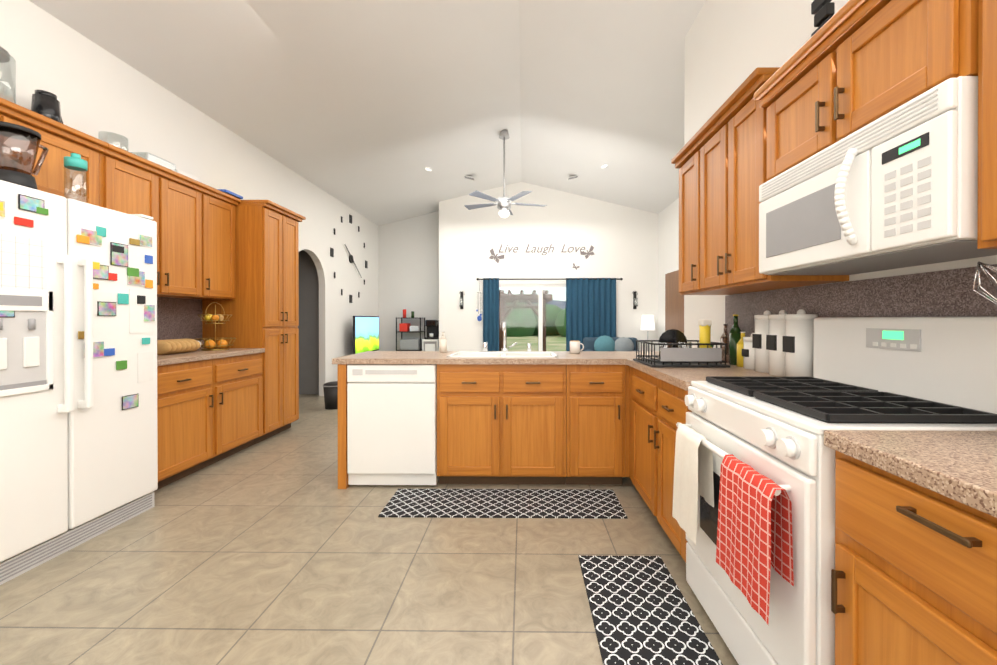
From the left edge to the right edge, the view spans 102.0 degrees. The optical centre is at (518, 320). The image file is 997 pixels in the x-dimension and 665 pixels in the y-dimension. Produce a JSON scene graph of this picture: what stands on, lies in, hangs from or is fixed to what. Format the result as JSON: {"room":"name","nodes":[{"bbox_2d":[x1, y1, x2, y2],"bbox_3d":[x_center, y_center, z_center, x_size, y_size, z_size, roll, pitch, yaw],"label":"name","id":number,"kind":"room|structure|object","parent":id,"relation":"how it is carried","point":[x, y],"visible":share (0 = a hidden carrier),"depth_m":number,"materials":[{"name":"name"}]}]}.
{"room":"kitchen","nodes":[
{"label":"kitchen","id":0,"kind":"room"},
{"bbox_2d":[0,0,377,395],"bbox_3d":[-3.050,-0.980,3.211,0.100,4.300,10.690,0,0,1],"label":"wall","id":1,"kind":"structure","parent":0,"point":[95,88],"depth_m":3.65,"materials":[{"name":"paint"}]},
{"bbox_2d":[0,101,107,208],"bbox_3d":[-2.839,-0.896,2.084,0.339,0.420,1.000,0,0,1],"label":"upper cabinet","id":2,"kind":"object","parent":1,"relation":"attached to","point":[59,142],"depth_m":2.36,"materials":[{"name":"brown wood"}]},
{"bbox_2d":[0,47,15,102],"bbox_3d":[-2.862,-1.300,2.143,0.236,0.325,0.240,0,0,1],"label":"glass jar","id":3,"kind":"object","parent":2,"relation":"on","point":[5,57],"visible":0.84,"depth_m":2.20,"materials":[{"name":"glass"}]},
{"bbox_2d":[31,90,62,123],"bbox_3d":[-2.849,-1.254,2.449,0.130,0.230,0.163,0,0,1],"label":"percolator","id":4,"kind":"object","parent":2,"relation":"on","point":[45,103],"visible":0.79,"depth_m":2.40,"materials":[{"name":"metal"}]},
{"bbox_2d":[108,149,211,298],"bbox_3d":[-2.828,-0.654,3.025,0.339,0.910,0.876,0,0,1],"label":"upper cabinet","id":5,"kind":"object","parent":1,"relation":"attached to","point":[196,237],"depth_m":3.10,"materials":[{"name":"brown wood"}]},
{"bbox_2d":[98,131,135,154],"bbox_3d":[-2.855,-1.221,2.843,0.146,0.160,0.150,0,0,1],"label":"glass container","id":6,"kind":"object","parent":5,"relation":"on","point":[120,137],"depth_m":2.84,"materials":[{"name":"glass"}]},
{"bbox_2d":[137,152,178,172],"bbox_3d":[-2.847,-1.197,3.108,0.210,0.110,0.250,0,0,1],"label":"glass container","id":7,"kind":"object","parent":5,"relation":"on","point":[170,164],"depth_m":3.11,"materials":[{"name":"glass"}]},
{"bbox_2d":[179,170,198,180],"bbox_3d":[-2.854,-1.188,3.372,0.190,0.090,0.220,0,0,1],"label":"glass container","id":8,"kind":"object","parent":5,"relation":"on","point":[181,172],"depth_m":3.37,"materials":[{"name":"glass"}]},
{"bbox_2d":[157,297,201,340],"bbox_3d":[-2.996,0.031,3.198,0.006,0.457,1.218,0,0,1],"label":"backsplash","id":9,"kind":"structure","parent":1,"relation":"attached to","point":[178,318],"depth_m":3.54,"materials":[{"name":"stone"}]},
{"bbox_2d":[212,189,239,298],"bbox_3d":[-2.822,-0.656,3.564,0.339,0.910,0.478,0,0,1],"label":"upper cabinet","id":10,"kind":"object","parent":1,"relation":"attached to","point":[223,208],"depth_m":3.64,"materials":[{"name":"brown wood"}]},
{"bbox_2d":[217,189,242,198],"bbox_3d":[-2.743,-1.159,3.897,0.400,0.030,0.630,0,0,1],"label":"tray","id":11,"kind":"object","parent":10,"relation":"on","point":[232,193],"visible":0.21,"depth_m":3.65,"materials":[{"name":"blue plastic"}]},
{"bbox_2d":[330,214,367,302],"bbox_3d":[-2.938,-1.085,7.085,0.034,1.540,1.500,0,0,1],"label":"wall clock","id":12,"kind":"object","parent":1,"relation":"attached to","point":[351,259],"visible":0.94,"depth_m":7.04,"materials":[{"name":"black metal"}]},
{"bbox_2d":[29,0,520,225],"bbox_3d":[-1.601,-2.366,3.189,3.200,0.888,10.890,0,0,1],"label":"ceiling","id":13,"kind":"structure","parent":0,"point":[370,110],"depth_m":3.85,"materials":[{"name":"paint"}]},
{"bbox_2d":[464,175,474,180],"bbox_3d":[-0.909,-2.470,6.936,0.320,0.010,0.140,14,0,1],"label":"ceiling vent","id":14,"kind":"object","parent":13,"relation":"in","point":[469,178],"visible":0.62,"depth_m":6.93,"materials":[{"name":"grey plastic"}]},
{"bbox_2d":[464,129,546,217],"bbox_3d":[-0.195,-2.044,5.659,1.182,1.210,1.148,0,0,1],"label":"ceiling fan","id":15,"kind":"object","parent":13,"relation":"hanging from","point":[503,203],"visible":1,"depth_m":5.58,"materials":[{"name":"metal"}]},
{"bbox_2d":[298,250,318,393],"bbox_3d":[-3.672,-0.089,5.726,1.200,2.500,1.440,0,0,1],"label":"wall","id":16,"kind":"structure","parent":0,"point":[308,326],"depth_m":6.34,"materials":[{"name":"paint"}]},
{"bbox_2d":[0,394,738,664],"bbox_3d":[-0.776,1.220,3.194,7.050,0.100,10.690,0,0,1],"label":"floor","id":17,"kind":"structure","parent":0,"point":[280,548],"depth_m":1.83,"materials":[{"name":"tile"}]},
{"bbox_2d":[0,180,157,584],"bbox_3d":[-2.603,0.263,2.100,0.760,1.822,0.910,0,0,1],"label":"fridge","id":18,"kind":"object","parent":17,"relation":"on","point":[78,385],"visible":1,"depth_m":2.06,"materials":[{"name":"white metal"}]},
{"bbox_2d":[0,121,48,189],"bbox_3d":[-2.484,-0.786,2.009,0.184,0.310,0.242,0,0,1],"label":"blender","id":19,"kind":"object","parent":18,"relation":"on","point":[20,145],"visible":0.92,"depth_m":1.95,"materials":[{"name":"clear glass"}]},
{"bbox_2d":[64,153,87,201],"bbox_3d":[-2.481,-0.782,2.260,0.090,0.300,0.092,0,0,1],"label":"water bottle","id":20,"kind":"object","parent":18,"relation":"on","point":[75,162],"visible":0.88,"depth_m":2.25,"materials":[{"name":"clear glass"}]},
{"bbox_2d":[153,353,262,491],"bbox_3d":[-2.688,0.736,3.200,0.615,0.869,1.213,0,0,1],"label":"base cabinet","id":21,"kind":"object","parent":17,"relation":"on","point":[209,412],"visible":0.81,"depth_m":3.11,"materials":[{"name":"brown wood"}]},
{"bbox_2d":[157,340,264,365],"bbox_3d":[-2.696,0.242,3.196,0.600,0.114,1.218,0,0,1],"label":"countertop","id":22,"kind":"structure","parent":21,"relation":"on","point":[199,354],"depth_m":3.18,"materials":[{"name":"stone"}]},
{"bbox_2d":[157,338,200,354],"bbox_3d":[-2.730,0.201,3.223,0.228,0.114,0.418,0,0,1],"label":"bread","id":23,"kind":"object","parent":22,"relation":"on","point":[169,346],"visible":0.85,"depth_m":3.13,"materials":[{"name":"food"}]},
{"bbox_2d":[194,302,235,350],"bbox_3d":[-2.696,0.047,3.586,0.306,0.422,0.301,0,0,1],"label":"fruit basket","id":24,"kind":"object","parent":22,"relation":"on","point":[211,344],"visible":0.96,"depth_m":3.54,"materials":[{"name":"gold metal"}]},
{"bbox_2d":[202,200,305,443],"bbox_3d":[-2.670,0.012,4.136,0.630,2.310,0.658,0,0,1],"label":"pantry cabinet","id":25,"kind":"object","parent":17,"relation":"on","point":[262,308],"visible":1,"depth_m":3.88,"materials":[{"name":"brown wood"}]},
{"bbox_2d":[323,381,337,409],"bbox_3d":[-2.452,0.988,5.397,0.312,0.348,0.284,0,0,1],"label":"bin","id":26,"kind":"object","parent":17,"relation":"on","point":[330,395],"visible":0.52,"depth_m":5.28,"materials":[{"name":"grey plastic"}]},
{"bbox_2d":[396,309,424,350],"bbox_3d":[-2.204,0.459,8.242,0.500,1.385,0.380,0,0,1],"label":"shelf rack","id":27,"kind":"object","parent":17,"relation":"on","point":[410,344],"visible":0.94,"depth_m":8.11,"materials":[{"name":"black metal"}]},
{"bbox_2d":[422,339,438,350],"bbox_3d":[-1.764,0.761,8.226,0.320,0.780,0.385,0,0,1],"label":"stand","id":28,"kind":"object","parent":17,"relation":"on","point":[430,344],"visible":0.23,"depth_m":8.03,"materials":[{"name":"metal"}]},
{"bbox_2d":[425,320,438,338],"bbox_3d":[-1.764,0.176,8.226,0.240,0.389,0.300,0,0,1],"label":"coffee maker","id":29,"kind":"object","parent":28,"relation":"on","point":[432,329],"visible":0.88,"depth_m":8.23,"materials":[{"name":"black plastic"}]},
{"bbox_2d":[378,489,627,518],"bbox_3d":[-0.095,1.168,2.596,1.485,0.008,0.390,0,0,1],"label":"area rug","id":30,"kind":"object","parent":17,"relation":"on","point":[512,503],"visible":0.93,"depth_m":2.56,"materials":[{"name":"black fabric"}]},
{"bbox_2d":[554,364,629,484],"bbox_3d":[0.533,0.736,3.085,0.480,0.868,0.594,0,0,1],"label":"base cabinet","id":31,"kind":"object","parent":17,"relation":"on","point":[558,424],"depth_m":2.80,"materials":[{"name":"brown wood"}]},
{"bbox_2d":[347,364,438,484],"bbox_3d":[-0.885,0.738,3.084,0.618,0.865,0.568,0,0,1],"label":"dishwasher","id":32,"kind":"object","parent":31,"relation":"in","point":[391,424],"visible":0.9,"depth_m":2.81,"materials":[{"name":"white metal"}]},
{"bbox_2d":[332,351,658,364],"bbox_3d":[0.042,0.280,3.108,2.666,0.039,0.655,0,0,1],"label":"countertop","id":33,"kind":"structure","parent":31,"relation":"on","point":[368,357],"depth_m":2.80,"materials":[{"name":"stone"}]},
{"bbox_2d":[439,332,446,352],"bbox_3d":[-0.619,0.174,3.303,0.058,0.170,0.060,0,0,1],"label":"soap dispenser","id":34,"kind":"object","parent":33,"relation":"on","point":[442,344],"visible":1,"depth_m":3.28,"materials":[{"name":"white plastic"}]},
{"bbox_2d":[446,320,557,357],"bbox_3d":[-0.117,0.223,3.100,0.800,0.456,0.436,0,0,1],"label":"sink","id":35,"kind":"object","parent":33,"relation":"in","point":[503,352],"visible":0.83,"depth_m":3.26,"materials":[{"name":"white ceramic"}]},
{"bbox_2d":[570,341,583,353],"bbox_3d":[0.465,0.209,3.231,0.116,0.098,0.086,0,0,1],"label":"cup","id":36,"kind":"object","parent":33,"relation":"on","point":[574,347],"visible":1,"depth_m":3.20,"materials":[{"name":"white ceramic"}]},
{"bbox_2d":[620,355,784,390],"bbox_3d":[1.037,0.283,2.252,0.656,0.039,0.990,0,0,1],"label":"countertop","id":37,"kind":"structure","parent":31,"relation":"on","point":[682,378],"depth_m":2.06,"materials":[{"name":"stone"}]},
{"bbox_2d":[633,320,729,367],"bbox_3d":[0.971,0.127,2.465,0.440,0.270,0.400,0,0,1],"label":"dish rack","id":38,"kind":"object","parent":37,"relation":"on","point":[675,351],"visible":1,"depth_m":2.28,"materials":[{"name":"black metal"}]},
{"bbox_2d":[720,324,728,362],"bbox_3d":[1.302,0.142,2.541,0.058,0.240,0.060,0,0,1],"label":"vinegar bottle","id":39,"kind":"object","parent":37,"relation":"on","point":[724,338],"visible":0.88,"depth_m":2.52,"materials":[{"name":"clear glass"}]},
{"bbox_2d":[729,314,741,364],"bbox_3d":[1.301,0.112,2.421,0.068,0.300,0.070,0,0,1],"label":"oil bottle","id":40,"kind":"object","parent":37,"relation":"on","point":[734,335],"visible":0.81,"depth_m":2.40,"materials":[{"name":"green glass"}]},
{"bbox_2d":[737,332,745,366],"bbox_3d":[1.290,0.163,2.321,0.062,0.200,0.064,0,0,1],"label":"soap bottle","id":41,"kind":"object","parent":37,"relation":"on","point":[740,345],"visible":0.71,"depth_m":2.31,"materials":[{"name":"yellow plastic"}]},
{"bbox_2d":[742,333,754,369],"bbox_3d":[1.289,0.164,2.211,0.104,0.198,0.104,0,0,1],"label":"canister","id":42,"kind":"object","parent":37,"relation":"on","point":[748,352],"visible":0.56,"depth_m":2.19,"materials":[{"name":"white ceramic"}]},
{"bbox_2d":[752,310,770,372],"bbox_3d":[1.287,0.104,2.091,0.116,0.318,0.116,0,0,1],"label":"canister","id":43,"kind":"object","parent":37,"relation":"on","point":[759,343],"visible":0.58,"depth_m":2.06,"materials":[{"name":"white ceramic"}]},
{"bbox_2d":[766,310,786,375],"bbox_3d":[1.286,0.105,1.966,0.121,0.318,0.121,0,0,1],"label":"canister","id":44,"kind":"object","parent":37,"relation":"on","point":[774,342],"visible":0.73,"depth_m":1.94,"materials":[{"name":"white ceramic"}]},
{"bbox_2d":[783,309,817,376],"bbox_3d":[1.284,0.105,1.836,0.125,0.318,0.125,0,0,1],"label":"canister","id":45,"kind":"object","parent":37,"relation":"on","point":[798,343],"visible":0.81,"depth_m":1.79,"materials":[{"name":"white ceramic"}]},
{"bbox_2d":[583,335,637,350],"bbox_3d":[1.705,0.710,7.199,1.000,0.890,0.920,0,0,1],"label":"sofa","id":46,"kind":"object","parent":17,"relation":"on","point":[604,343],"visible":0.25,"depth_m":7.29,"materials":[{"name":"fabric"}]},
{"bbox_2d":[641,315,654,350],"bbox_3d":[2.408,0.524,7.531,0.260,1.260,0.260,0,0,1],"label":"floor lamp","id":47,"kind":"object","parent":17,"relation":"on","point":[647,323],"visible":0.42,"depth_m":7.44,"materials":[{"name":"metal"}]},
{"bbox_2d":[578,555,722,664],"bbox_3d":[0.490,1.174,1.244,0.405,0.008,1.520,0,0,1],"label":"area rug","id":48,"kind":"object","parent":17,"relation":"on","point":[641,612],"visible":1,"depth_m":1.60,"materials":[{"name":"black fabric"}]},
{"bbox_2d":[630,366,691,562],"bbox_3d":[1.042,0.739,2.280,0.645,0.869,1.039,0,0,1],"label":"base cabinet","id":49,"kind":"object","parent":17,"relation":"on","point":[659,409],"visible":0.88,"depth_m":2.21,"materials":[{"name":"brown wood"}]},
{"bbox_2d":[672,316,996,664],"bbox_3d":[0.992,0.582,1.376,0.711,1.189,0.762,0,0,1],"label":"range","id":50,"kind":"object","parent":17,"relation":"on","point":[753,513],"visible":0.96,"depth_m":1.19,"materials":[{"name":"white metal"}]},
{"bbox_2d":[831,450,996,664],"bbox_3d":[1.053,0.745,0.718,0.589,0.868,0.549,0,0,1],"label":"base cabinet","id":51,"kind":"object","parent":17,"relation":"on","point":[914,577],"visible":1,"depth_m":0.77,"materials":[{"name":"brown wood"}]},
{"bbox_2d":[824,430,996,517],"bbox_3d":[1.041,0.254,0.158,0.601,0.114,1.667,0,0,1],"label":"countertop","id":52,"kind":"structure","parent":51,"relation":"on","point":[960,466],"depth_m":0.81,"materials":[{"name":"stone"}]},
{"bbox_2d":[972,262,996,304],"bbox_3d":[1.143,0.065,0.861,0.180,0.406,0.196,0,0,1],"label":"wire rack","id":53,"kind":"object","parent":52,"relation":"on","point":[977,273],"visible":1,"depth_m":0.94,"materials":[{"name":"silver metal"}]},
{"bbox_3d":[-2.717,0.905,7.305,0.435,0.500,1.430,0,0,1],"label":"tv stand","id":54,"kind":"object","parent":17,"relation":"on","visible":0},
{"bbox_2d":[353,316,378,353],"bbox_3d":[-2.754,0.284,7.318,0.200,0.739,1.140,0,0,1],"label":"tv","id":55,"kind":"object","parent":54,"relation":"on","point":[365,333],"visible":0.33,"depth_m":7.20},
{"bbox_2d":[378,211,438,350],"bbox_3d":[-2.246,-1.000,8.497,1.390,4.300,0.100,0,0,1],"label":"wall","id":56,"kind":"structure","parent":0,"point":[408,264],"depth_m":8.45,"materials":[{"name":"paint"}]},
{"bbox_2d":[439,182,657,350],"bbox_3d":[0.623,-0.998,7.895,4.360,4.300,0.100,0,0,1],"label":"wall","id":57,"kind":"structure","parent":0,"point":[622,240],"depth_m":7.84,"materials":[{"name":"paint"}]},
{"bbox_2d":[459,291,462,308],"bbox_3d":[-1.109,-0.404,7.807,0.107,0.354,0.115,0,0,1],"label":"sconce","id":58,"kind":"object","parent":57,"relation":"attached to","point":[461,299],"visible":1,"depth_m":7.86,"materials":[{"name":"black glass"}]},
{"bbox_2d":[489,248,503,262],"bbox_3d":[-0.442,-1.259,7.852,0.325,0.208,0.001,29,0,0],"label":"wall decal","id":59,"kind":"object","parent":57,"relation":"attached to","point":[494,256],"visible":1,"depth_m":7.85},
{"bbox_2d":[499,281,565,350],"bbox_3d":[0.427,0.192,7.891,1.970,1.920,0.102,0,0,1],"label":"door","id":60,"kind":"structure","parent":57,"relation":"in","point":[540,285],"depth_m":7.87,"materials":[{"name":"white glass"}]},
{"bbox_2d":[498,244,584,254],"bbox_3d":[0.449,-1.382,7.841,1.688,0.219,0.002,0,0,1],"label":"wall decal","id":61,"kind":"object","parent":57,"relation":"attached to","point":[576,249],"visible":1,"depth_m":7.84},
{"bbox_2d":[477,278,622,350],"bbox_3d":[0.591,0.148,7.790,2.810,1.950,0.117,0,0,1],"label":"curtains","id":62,"kind":"object","parent":57,"relation":"attached to","point":[590,307],"visible":0.67,"depth_m":7.76,"materials":[{"name":"blue fabric"}]},
{"bbox_2d":[476,280,482,320],"bbox_3d":[-0.750,-0.385,7.703,0.124,0.794,0.113,0,0,1],"label":"hanging ornament","id":63,"kind":"object","parent":62,"relation":"hanging from","point":[479,317],"visible":1,"depth_m":7.70,"materials":[{"name":"blue plastic"}]},
{"bbox_2d":[580,245,593,258],"bbox_3d":[1.346,-1.328,7.832,0.300,0.192,0.001,-29,0,1],"label":"wall decal","id":64,"kind":"object","parent":57,"relation":"attached to","point":[588,253],"visible":1,"depth_m":7.83},
{"bbox_2d":[632,291,637,308],"bbox_3d":[2.251,-0.404,7.769,0.107,0.354,0.115,0,0,1],"label":"sconce","id":65,"kind":"object","parent":57,"relation":"attached to","point":[635,300],"visible":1,"depth_m":7.82,"materials":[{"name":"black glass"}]},
{"bbox_2d":[519,0,705,213],"bbox_3d":[1.424,-2.408,3.155,2.850,0.804,10.890,0,0,1],"label":"ceiling","id":66,"kind":"structure","parent":0,"point":[602,82],"depth_m":4.45,"materials":[{"name":"paint"}]},
{"bbox_2d":[567,175,577,180],"bbox_3d":[0.992,-2.470,6.915,0.320,0.010,0.140,-13,0,1],"label":"ceiling vent","id":67,"kind":"object","parent":66,"relation":"in","point":[573,177],"visible":0.6,"depth_m":6.91,"materials":[{"name":"grey plastic"}]},
{"bbox_2d":[658,198,678,350],"bbox_3d":[2.727,-0.989,5.636,0.100,4.300,4.570,0,0,1],"label":"wall","id":68,"kind":"structure","parent":0,"point":[668,237],"depth_m":7.42,"materials":[{"name":"paint"}]},
{"bbox_2d":[665,266,683,333],"bbox_3d":[2.640,0.116,6.856,0.096,2.080,1.060,0,0,1],"label":"door","id":69,"kind":"structure","parent":68,"relation":"in","point":[674,308],"depth_m":6.90,"materials":[{"name":"brown wood"}]},
{"bbox_2d":[684,0,996,347],"bbox_3d":[1.400,-0.970,0.591,0.100,4.300,5.550,0,0,1],"label":"wall","id":70,"kind":"structure","parent":0,"point":[731,46],"depth_m":2.62,"materials":[{"name":"paint"}]},
{"bbox_2d":[675,148,690,294],"bbox_3d":[1.197,-0.592,2.423,0.339,0.850,0.393,0,0,1],"label":"upper cabinet","id":71,"kind":"object","parent":70,"relation":"attached to","point":[684,162],"depth_m":2.51,"materials":[{"name":"brown wood"}]},
{"bbox_2d":[691,68,848,294],"bbox_3d":[1.192,-0.590,2.011,0.339,0.850,0.707,0,0,1],"label":"upper cabinet","id":72,"kind":"object","parent":70,"relation":"attached to","point":[725,202],"depth_m":1.94,"materials":[{"name":"brown wood"}]},
{"bbox_2d":[725,264,996,336],"bbox_3d":[1.350,0.054,0.995,0.006,0.427,3.350,0,0,1],"label":"backsplash","id":73,"kind":"structure","parent":70,"relation":"attached to","point":[948,293],"depth_m":1.50,"materials":[{"name":"stone"}]},
{"bbox_2d":[759,0,970,185],"bbox_3d":[1.176,-0.730,1.279,0.355,0.346,0.752,0,0,1],"label":"upper cabinet","id":74,"kind":"object","parent":70,"relation":"attached to","point":[849,67],"depth_m":1.18,"materials":[{"name":"brown wood"}]},
{"bbox_2d":[811,0,834,36],"bbox_3d":[1.199,-1.135,1.417,0.118,0.400,0.320,0,0,1],"label":"figurine","id":75,"kind":"object","parent":74,"relation":"on","point":[822,11],"visible":0.29,"depth_m":1.52,"materials":[{"name":"black metal"}]},
{"bbox_2d":[759,76,996,274],"bbox_3d":[1.135,-0.369,1.281,0.434,0.371,0.746,0,0,1],"label":"microwave","id":76,"kind":"object","parent":74,"relation":"attached to","point":[896,188],"visible":1,"depth_m":1.09,"materials":[{"name":"white plastic"}]},
{"bbox_2d":[971,0,996,248],"bbox_3d":[1.175,-0.585,0.511,0.339,0.850,0.781,0,0,1],"label":"upper cabinet","id":77,"kind":"object","parent":70,"relation":"attached to","point":[983,12],"depth_m":0.87,"materials":[{"name":"brown wood"}]},
{"label":"outside","id":78,"kind":"structure","parent":0,"visible":0},
{"bbox_2d":[507,335,565,350],"bbox_3d":[0.514,1.067,48.947,80.000,0.100,81.979,0,0,1],"label":"ground","id":79,"kind":"structure","parent":78,"point":[550,347],"depth_m":20.03,"materials":[{"name":"green plant"}]},
{"bbox_2d":[506,303,565,336],"bbox_3d":[0.344,0.169,29.770,49.536,4.358,7.596,0,0,1],"label":"hedge","id":80,"kind":"object","parent":79,"relation":"on","point":[551,322],"depth_m":28.07,"materials":[{"name":"green plant"}]},
{"bbox_3d":[0.823,1.156,9.692,5.500,0.020,3.478,0,0,1],"label":"patio slab","id":81,"kind":"object","parent":79,"relation":"on","visible":0},
{"bbox_2d":[499,290,552,350],"bbox_3d":[0.081,0.193,10.436,1.500,1.900,1.800,0,0,1],"label":"pergola","id":82,"kind":"object","parent":81,"relation":"on","point":[514,300],"depth_m":9.88,"materials":[{"name":"wood"}]},
{"bbox_2d":[532,300,565,308],"bbox_3d":[1.767,-4.926,160.408,400.000,11.000,1.000,0,0,1],"label":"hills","id":83,"kind":"structure","parent":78,"point":[557,302],"depth_m":159.74,"materials":[{"name":"grey"}]}
]}

